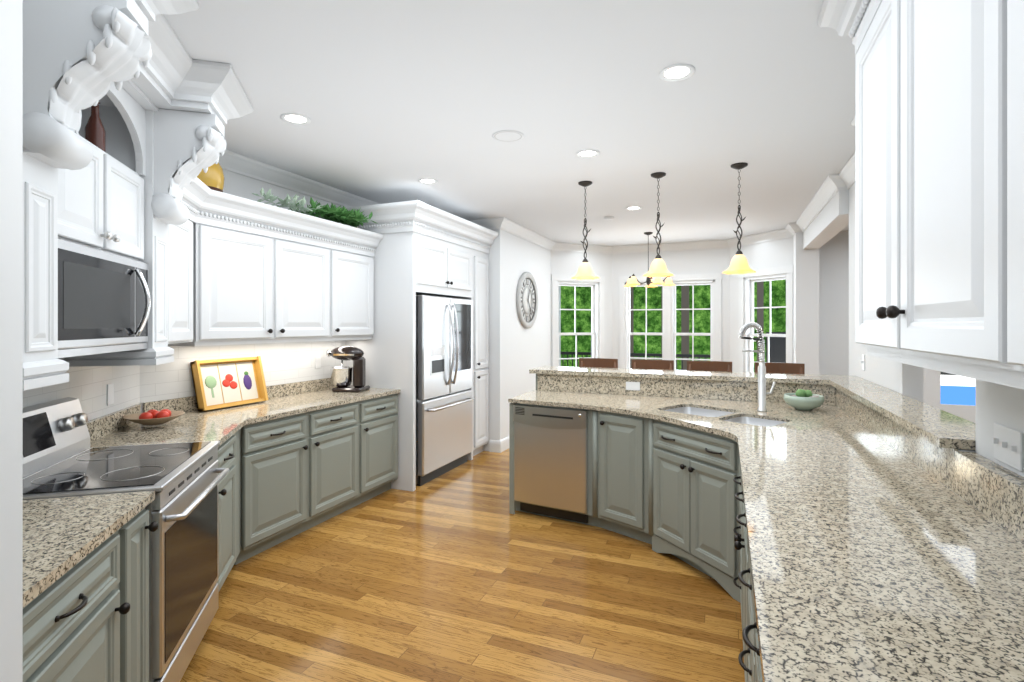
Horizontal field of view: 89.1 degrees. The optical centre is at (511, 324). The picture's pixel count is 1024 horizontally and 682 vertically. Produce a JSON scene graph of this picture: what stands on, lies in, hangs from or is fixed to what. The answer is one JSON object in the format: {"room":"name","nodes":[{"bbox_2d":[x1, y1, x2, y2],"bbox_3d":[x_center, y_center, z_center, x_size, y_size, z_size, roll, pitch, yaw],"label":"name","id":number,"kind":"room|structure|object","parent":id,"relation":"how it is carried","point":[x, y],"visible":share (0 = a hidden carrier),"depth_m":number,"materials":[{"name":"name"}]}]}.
{"room":"kitchen","nodes":[
{"label":"kitchen","id":0,"kind":"room"},
{"bbox_2d":[0,0,139,681],"bbox_3d":[-1.717,0.130,0.872,3.082,2.740,3.912,0,0,22],"label":"wall","id":1,"kind":"structure","parent":0,"point":[86,386],"depth_m":1.01,"materials":[{"name":"white paint"}]},
{"bbox_2d":[107,383,113,405],"bbox_3d":[-2.196,0.380,2.844,0.007,0.115,0.070,0,0,-17],"label":"outlet","id":2,"kind":"object","parent":1,"relation":"attached to","point":[110,387],"depth_m":2.84,"materials":[{"name":"white plastic"}]},
{"bbox_2d":[23,0,252,390],"bbox_3d":[-1.622,-0.521,2.140,0.727,1.433,1.521,0,0,-16],"label":"wall cabinet","id":3,"kind":"object","parent":1,"relation":"attached to","point":[169,106],"visible":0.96,"depth_m":1.98,"materials":[{"name":"white wood"}]},
{"bbox_2d":[85,102,105,151],"bbox_3d":[-1.761,-0.863,2.004,0.333,0.282,0.491,0,0,22],"label":"decor","id":4,"kind":"object","parent":3,"relation":"in","point":[95,133],"visible":0.21,"depth_m":2.23,"materials":[{"name":"brown ceramic"}]},
{"bbox_2d":[58,238,150,357],"bbox_3d":[-1.775,-0.091,2.097,0.403,0.412,0.799,0,0,-16],"label":"microwave","id":5,"kind":"object","parent":3,"relation":"in","point":[104,301],"visible":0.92,"depth_m":2.05,"materials":[{"name":"silver metal"}]},
{"bbox_2d":[218,116,854,253],"bbox_3d":[0.792,-1.183,5.107,4.310,0.115,6.548,0,0,22],"label":"crown molding","id":6,"kind":"structure","parent":1,"relation":"attached to","point":[832,185],"depth_m":5.13,"materials":[{"name":"white wood"}]},
{"bbox_2d":[138,169,398,412],"bbox_3d":[-1.705,0.130,4.844,0.128,2.740,3.770,0,0,22],"label":"wall","id":7,"kind":"structure","parent":0,"point":[282,363],"depth_m":3.99,"materials":[{"name":"white paint"}]},
{"bbox_2d":[168,213,375,345],"bbox_3d":[-1.744,-0.360,3.745,0.629,0.931,2.368,0,0,22],"label":"upper cabinet","id":8,"kind":"object","parent":7,"relation":"attached to","point":[241,271],"depth_m":3.65,"materials":[{"name":"white wood"}]},
{"bbox_2d":[197,162,224,191],"bbox_3d":[-2.070,-0.980,3.439,0.260,0.305,0.306,0,0,22],"label":"jug","id":9,"kind":"object","parent":8,"relation":"on","point":[212,178],"visible":0.15,"depth_m":3.40,"materials":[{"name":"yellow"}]},
{"bbox_2d":[181,177,382,248],"bbox_3d":[-1.518,-0.730,3.758,0.399,0.200,2.172,0,0,22],"label":"crown molding","id":10,"kind":"structure","parent":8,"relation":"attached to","point":[198,197],"depth_m":3.65,"materials":[{"name":"white wood"}]},
{"bbox_2d":[252,187,377,227],"bbox_3d":[-1.571,-0.918,4.203,0.530,0.178,1.216,0,0,22],"label":"plants","id":11,"kind":"object","parent":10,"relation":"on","point":[345,216],"visible":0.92,"depth_m":4.21,"materials":[{"name":"green plant"}]},
{"bbox_2d":[315,355,320,368],"bbox_3d":[-1.725,0.330,4.620,0.006,0.115,0.070,0,0,22],"label":"outlet","id":12,"kind":"object","parent":7,"relation":"attached to","point":[318,357],"depth_m":4.62,"materials":[{"name":"white plastic"}]},
{"bbox_2d":[180,448,744,681],"bbox_3d":[0.846,1.525,2.063,14.000,0.050,12.460,0,0,22],"label":"floor","id":13,"kind":"structure","parent":0,"point":[460,573],"depth_m":2.80,"materials":[{"name":"brown wood"}]},
{"bbox_2d":[23,397,229,681],"bbox_3d":[-1.623,0.917,2.140,0.687,1.164,0.761,0,0,-16],"label":"range","id":14,"kind":"object","parent":13,"relation":"on","point":[182,480],"visible":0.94,"depth_m":2.08,"materials":[{"name":"silver metal"}]},
{"bbox_2d":[23,508,262,681],"bbox_3d":[-1.465,1.062,1.342,0.991,0.876,1.034,0,0,22],"label":"base cabinet","id":15,"kind":"object","parent":13,"relation":"on","point":[86,619],"depth_m":1.53,"materials":[{"name":"grey wood"}]},
{"bbox_2d":[23,495,145,607],"bbox_3d":[-1.524,0.552,1.176,1.022,0.130,0.690,0,0,22],"label":"countertop","id":16,"kind":"structure","parent":15,"relation":"on","point":[62,536],"depth_m":1.48,"materials":[{"name":"stone"}]},
{"bbox_2d":[81,446,154,505],"bbox_3d":[-1.324,0.552,1.665,1.021,0.130,0.368,0,0,22],"label":"countertop","id":17,"kind":"structure","parent":15,"relation":"on","point":[143,498],"depth_m":1.77,"materials":[{"name":"stone"}]},
{"bbox_2d":[217,422,298,550],"bbox_3d":[-1.883,1.062,2.836,0.905,0.876,0.923,0,0,22],"label":"base cabinet","id":18,"kind":"object","parent":13,"relation":"on","point":[262,480],"depth_m":3.36,"materials":[{"name":"grey wood"}]},
{"bbox_2d":[107,418,276,446],"bbox_3d":[-1.628,0.601,2.710,0.385,0.031,0.885,0,0,22],"label":"countertop","id":19,"kind":"structure","parent":18,"relation":"on","point":[218,431],"depth_m":2.78,"materials":[{"name":"stone"}]},
{"bbox_2d":[86,378,400,445],"bbox_3d":[-1.785,0.552,3.666,0.630,0.130,2.545,0,0,22],"label":"countertop","id":20,"kind":"structure","parent":18,"relation":"on","point":[288,399],"depth_m":3.47,"materials":[{"name":"stone"}]},
{"bbox_2d":[122,409,184,425],"bbox_3d":[-2.066,0.535,3.005,0.300,0.077,0.300,0,0,22],"label":"tomato bowl","id":21,"kind":"object","parent":20,"relation":"on","point":[153,417],"visible":1,"depth_m":2.96,"materials":[{"name":"beige"}]},
{"bbox_2d":[190,356,267,411],"bbox_3d":[-2.006,0.411,3.720,0.142,0.345,0.520,0,0,22],"label":"picture","id":22,"kind":"object","parent":20,"relation":"on","point":[222,383],"visible":1,"depth_m":3.71,"materials":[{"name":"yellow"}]},
{"bbox_2d":[326,346,369,391],"bbox_3d":[-1.470,0.388,4.620,0.348,0.394,0.240,0,0,7],"label":"stand mixer","id":23,"kind":"object","parent":20,"relation":"on","point":[342,378],"visible":1,"depth_m":4.56,"materials":[{"name":"grey metal"}]},
{"bbox_2d":[248,401,362,533],"bbox_3d":[-1.721,1.062,3.827,0.609,0.876,1.091,0,0,22],"label":"base cabinet","id":24,"kind":"object","parent":13,"relation":"on","point":[331,438],"depth_m":3.89,"materials":[{"name":"grey wood"}]},
{"bbox_2d":[363,393,397,501],"bbox_3d":[-1.409,1.062,4.588,0.609,0.876,0.554,0,0,22],"label":"base cabinet","id":25,"kind":"object","parent":13,"relation":"on","point":[380,414],"depth_m":4.47,"materials":[{"name":"grey wood"}]},
{"bbox_2d":[346,200,497,490],"bbox_3d":[-0.902,0.210,5.476,0.889,2.580,1.741,0,0,22],"label":"enclosure","id":26,"kind":"object","parent":13,"relation":"on","point":[429,250],"visible":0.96,"depth_m":4.81,"materials":[{"name":"white wood"}]},
{"bbox_2d":[416,295,473,485],"bbox_3d":[-0.914,0.613,5.368,0.775,1.775,1.010,0,0,22],"label":"refrigerator","id":27,"kind":"object","parent":13,"relation":"on","point":[444,398],"visible":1,"depth_m":5.11,"materials":[{"name":"silver metal"}]},
{"bbox_2d":[513,405,587,522],"bbox_3d":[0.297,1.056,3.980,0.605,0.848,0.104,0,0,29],"label":"dishwasher","id":28,"kind":"object","parent":13,"relation":"on","point":[550,456],"visible":1,"depth_m":3.94,"materials":[{"name":"silver metal"}]},
{"bbox_2d":[579,358,617,367],"bbox_3d":[0.809,0.923,5.136,0.431,1.156,0.476,0,0,22],"label":"bar stool","id":29,"kind":"object","parent":13,"relation":"on","point":[583,362],"depth_m":5.34,"materials":[{"name":"brown wood"}]},
{"bbox_2d":[632,359,673,369],"bbox_3d":[1.309,0.923,4.931,0.431,1.156,0.476,0,0,22],"label":"bar stool","id":30,"kind":"object","parent":13,"relation":"on","point":[636,363],"depth_m":5.13,"materials":[{"name":"brown"}]},
{"bbox_2d":[645,447,696,561],"bbox_3d":[1.009,1.157,3.285,0.252,0.686,0.239,0,0,22],"label":"base cabinet","id":31,"kind":"object","parent":13,"relation":"on","point":[669,488],"depth_m":3.32,"materials":[{"name":"grey wood"}]},
{"bbox_2d":[687,361,731,371],"bbox_3d":[1.790,0.923,4.734,0.431,1.156,0.476,0,0,22],"label":"bar stool","id":32,"kind":"object","parent":13,"relation":"on","point":[724,366],"depth_m":4.93,"materials":[{"name":"brown wood"}]},
{"bbox_2d":[685,459,736,599],"bbox_3d":[1.148,1.157,2.977,0.252,0.686,0.239,0,0,22],"label":"base cabinet","id":33,"kind":"object","parent":13,"relation":"on","point":[710,484],"depth_m":2.96,"materials":[{"name":"grey wood"}]},
{"bbox_2d":[508,366,1023,681],"bbox_3d":[0.305,0.508,1.631,2.567,0.217,6.350,0,0,22],"label":"countertop","id":34,"kind":"structure","parent":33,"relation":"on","point":[874,557],"depth_m":1.51,"materials":[{"name":"stone"}]},
{"bbox_2d":[664,407,785,425],"bbox_3d":[1.374,0.711,3.425,0.805,0.210,0.715,0,0,22],"label":"sink","id":35,"kind":"object","parent":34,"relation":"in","point":[717,413],"visible":0.04,"depth_m":3.64,"materials":[{"name":"silver metal"}]},
{"bbox_2d":[738,322,775,411],"bbox_3d":[1.643,0.283,3.489,0.232,0.604,0.161,0,0,22],"label":"faucet","id":36,"kind":"object","parent":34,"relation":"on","point":[762,393],"visible":1,"depth_m":3.50,"materials":[{"name":"silver metal"}]},
{"bbox_2d":[783,389,824,410],"bbox_3d":[2.011,0.514,3.585,0.250,0.141,0.250,0,0,22],"label":"bowl","id":37,"kind":"object","parent":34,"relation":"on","point":[803,400],"visible":1,"depth_m":3.52,"materials":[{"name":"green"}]},
{"bbox_2d":[737,459,743,665],"bbox_3d":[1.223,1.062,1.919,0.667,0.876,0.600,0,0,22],"label":"base cabinet","id":38,"kind":"object","parent":13,"relation":"on","point":[740,499],"depth_m":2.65,"materials":[{"name":"grey wood"}]},
{"bbox_2d":[741,503,749,681],"bbox_3d":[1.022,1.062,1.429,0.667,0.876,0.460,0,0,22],"label":"base cabinet","id":39,"kind":"object","parent":13,"relation":"on","point":[745,556],"depth_m":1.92,"materials":[{"name":"grey"}]},
{"bbox_2d":[749,559,762,681],"bbox_3d":[0.821,1.062,0.938,0.667,0.876,0.600,0,0,22],"label":"base cabinet","id":40,"kind":"object","parent":13,"relation":"on","point":[755,672],"depth_m":1.41,"materials":[{"name":"grey wood"}]},
{"bbox_2d":[755,362,804,373],"bbox_3d":[2.336,0.923,4.510,0.431,1.156,0.476,0,0,22],"label":"bar stool","id":41,"kind":"object","parent":13,"relation":"on","point":[788,368],"depth_m":4.69,"materials":[{"name":"brown"}]},
{"bbox_2d":[484,250,489,450],"bbox_3d":[-0.600,0.130,6.364,0.780,2.740,0.120,0,0,22],"label":"wall","id":42,"kind":"structure","parent":0,"point":[486,447],"depth_m":6.16,"materials":[{"name":"white paint"}]},
{"bbox_2d":[163,0,854,245],"bbox_3d":[0.846,-1.265,2.063,14.000,0.050,12.460,0,0,22],"label":"ceiling","id":43,"kind":"structure","parent":0,"point":[394,100],"depth_m":2.93,"materials":[{"name":"white paint"}]},
{"bbox_2d":[280,113,310,124],"bbox_3d":[-1.301,-1.237,3.127,0.169,0.006,0.169,0,0,16],"label":"recessed light","id":44,"kind":"object","parent":43,"relation":"in","point":[292,118],"depth_m":3.12,"materials":[{"name":"white"}]},
{"bbox_2d":[418,178,437,183],"bbox_3d":[-0.724,-1.237,4.479,0.169,0.006,0.169,0,0,16],"label":"recessed light","id":45,"kind":"object","parent":43,"relation":"in","point":[423,180],"depth_m":4.48,"materials":[{"name":"white"}]},
{"bbox_2d":[492,130,523,141],"bbox_3d":[-0.026,-1.238,3.415,0.209,0.004,0.209,0,0,-23],"label":"recessed light","id":46,"kind":"object","parent":43,"relation":"in","point":[503,135],"depth_m":3.40,"materials":[{"name":"white"}]},
{"bbox_2d":[571,181,598,279],"label":"pendant lights","id":47,"kind":"object","parent":43,"relation":"hanging from","point":[585,271],"depth_m":4.51,"materials":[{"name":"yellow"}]},
{"bbox_2d":[576,149,599,157],"bbox_3d":[0.549,-1.237,3.763,0.169,0.006,0.169,0,0,-17],"label":"recessed light","id":48,"kind":"object","parent":43,"relation":"in","point":[589,153],"depth_m":3.76,"materials":[{"name":"white"}]},
{"bbox_2d":[604,216,613,219],"bbox_3d":[1.118,-1.230,5.994,0.119,0.020,0.119,0,0,13],"label":"recessed light","id":49,"kind":"object","parent":43,"relation":"in","point":[606,217],"depth_m":5.97,"materials":[{"name":"white plastic"}]},
{"bbox_2d":[626,206,641,209],"bbox_3d":[1.292,-1.237,5.523,0.169,0.006,0.169,0,0,13],"label":"recessed light","id":50,"kind":"object","parent":43,"relation":"in","point":[631,207],"depth_m":5.52,"materials":[{"name":"white"}]},
{"bbox_2d":[644,232,652,270],"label":"chandelier","id":51,"kind":"object","parent":43,"relation":"hanging from","point":[646,233],"depth_m":7.01,"materials":[{"name":"grey metal"}]},
{"bbox_2d":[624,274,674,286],"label":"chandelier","id":52,"kind":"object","parent":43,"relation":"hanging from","point":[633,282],"depth_m":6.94,"materials":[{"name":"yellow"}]},
{"bbox_2d":[643,172,673,276],"label":"pendant lights","id":53,"kind":"object","parent":43,"relation":"hanging from","point":[658,268],"depth_m":4.26,"materials":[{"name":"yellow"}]},
{"bbox_2d":[659,64,694,80],"bbox_3d":[0.809,-1.237,2.553,0.169,0.006,0.169,0,0,16],"label":"recessed light","id":54,"kind":"object","parent":43,"relation":"in","point":[676,72],"depth_m":2.55,"materials":[{"name":"white"}]},
{"bbox_2d":[722,162,755,273],"label":"pendant lights","id":55,"kind":"object","parent":43,"relation":"hanging from","point":[739,264],"depth_m":4.01,"materials":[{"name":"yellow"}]},
{"bbox_2d":[490,229,550,439],"bbox_3d":[0.182,0.130,7.059,0.120,2.740,2.000,0,0,22],"label":"wall","id":56,"kind":"structure","parent":0,"point":[517,350],"depth_m":6.47,"materials":[{"name":"white paint"}]},
{"bbox_2d":[489,436,508,452],"bbox_3d":[1.730,1.430,6.235,3.630,0.140,3.750,0,0,22],"label":"baseboard","id":57,"kind":"structure","parent":56,"relation":"attached to","point":[500,446],"depth_m":6.13,"materials":[{"name":"white wood"}]},
{"bbox_2d":[516,272,537,327],"bbox_3d":[0.211,-0.326,6.917,0.040,0.749,0.749,0,0,22],"label":"wall clock","id":58,"kind":"object","parent":56,"relation":"attached to","point":[527,300],"visible":1,"depth_m":6.89,"materials":[{"name":"grey"}]},
{"bbox_2d":[551,237,792,371],"bbox_3d":[2.319,0.130,7.621,3.634,2.740,1.058,0,0,22],"label":"wall","id":59,"kind":"structure","parent":0,"point":[611,268],"depth_m":7.88,"materials":[{"name":"white paint"}]},
{"bbox_2d":[551,274,604,366],"bbox_3d":[1.032,0.158,8.066,0.739,1.845,0.739,0,0,22],"label":"window","id":60,"kind":"structure","parent":59,"relation":"in","point":[597,285],"depth_m":8.16,"materials":[{"name":"white wood"}]},
{"bbox_2d":[619,273,721,369],"bbox_3d":[2.422,0.158,8.027,1.540,1.845,0.190,0,0,22],"label":"window","id":61,"kind":"structure","parent":59,"relation":"in","point":[668,309],"depth_m":7.97,"materials":[{"name":"white wood"}]},
{"bbox_2d":[739,265,792,371],"bbox_3d":[3.478,0.158,7.061,0.627,1.845,0.711,0,0,22],"label":"window","id":62,"kind":"structure","parent":59,"relation":"in","point":[746,303],"depth_m":7.26,"materials":[{"name":"white wood"}]},
{"bbox_2d":[536,374,835,405],"bbox_3d":[1.444,0.969,4.348,2.522,1.062,0.339,0,0,22],"label":"wall","id":63,"kind":"structure","parent":0,"point":[580,392],"depth_m":4.66,"materials":[{"name":"grey"}]},
{"bbox_2d":[626,382,639,390],"bbox_3d":[1.004,0.510,4.319,0.115,0.070,0.006,0,0,22],"label":"outlet","id":64,"kind":"object","parent":63,"relation":"attached to","point":[629,385],"depth_m":4.31,"materials":[{"name":"white plastic"}]},
{"bbox_2d":[819,231,848,374],"bbox_3d":[5.915,0.130,6.340,4.246,2.740,0.120,0,0,22],"label":"wall","id":65,"kind":"structure","parent":0,"point":[833,296],"depth_m":6.91,"materials":[{"name":"white paint"}]},
{"bbox_2d":[848,283,974,422],"bbox_3d":[5.954,0.475,6.283,3.250,2.050,0.115,0,0,22],"label":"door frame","id":66,"kind":"structure","parent":65,"relation":"attached to","point":[931,387],"depth_m":6.54,"materials":[{"name":"white wood"}]},
{"bbox_2d":[793,183,1023,542],"bbox_3d":[1.944,0.130,2.364,0.296,2.740,9.050,0,0,22],"label":"wall","id":67,"kind":"structure","parent":0,"point":[1000,404],"depth_m":4.20,"materials":[{"name":"white paint"}]},
{"bbox_2d":[861,355,864,370],"bbox_3d":[2.597,0.280,3.853,0.018,0.115,0.070,0,0,22],"label":"outlet","id":68,"kind":"object","parent":67,"relation":"attached to","point":[863,356],"depth_m":3.84,"materials":[{"name":"white plastic"}]},
{"bbox_2d":[818,0,1023,388],"bbox_3d":[0.695,-0.546,0.188,0.450,1.387,3.975,0,0,22],"label":"upper cabinet","id":69,"kind":"object","parent":67,"relation":"attached to","point":[939,185],"visible":1,"depth_m":1.18,"materials":[{"name":"white wood"}]},
{"bbox_2d":[992,423,1022,471],"bbox_3d":[1.505,0.370,1.588,0.018,0.115,0.165,0,0,22],"label":"outlet","id":70,"kind":"object","parent":67,"relation":"attached to","point":[1008,445],"depth_m":1.57,"materials":[{"name":"white plastic"}]},
{"label":"outside","id":71,"kind":"structure","parent":0,"visible":0},
{"bbox_2d":[561,279,785,371],"bbox_3d":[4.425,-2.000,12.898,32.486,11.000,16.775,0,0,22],"label":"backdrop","id":72,"kind":"structure","parent":71,"point":[702,299],"depth_m":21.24,"materials":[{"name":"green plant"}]},
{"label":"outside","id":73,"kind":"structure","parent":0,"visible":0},
{"bbox_2d":[559,281,763,369],"bbox_3d":[3.553,-2.000,13.604,6.250,11.000,9.370,0,0,22],"label":"deck","id":74,"kind":"object","parent":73,"point":[684,354],"visible":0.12,"depth_m":14.41,"materials":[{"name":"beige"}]},
{"bbox_2d":[766,332,974,404],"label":"window","id":75,"kind":"structure","parent":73,"point":[957,390],"depth_m":13.95,"materials":[{"name":"glass"}]}
]}

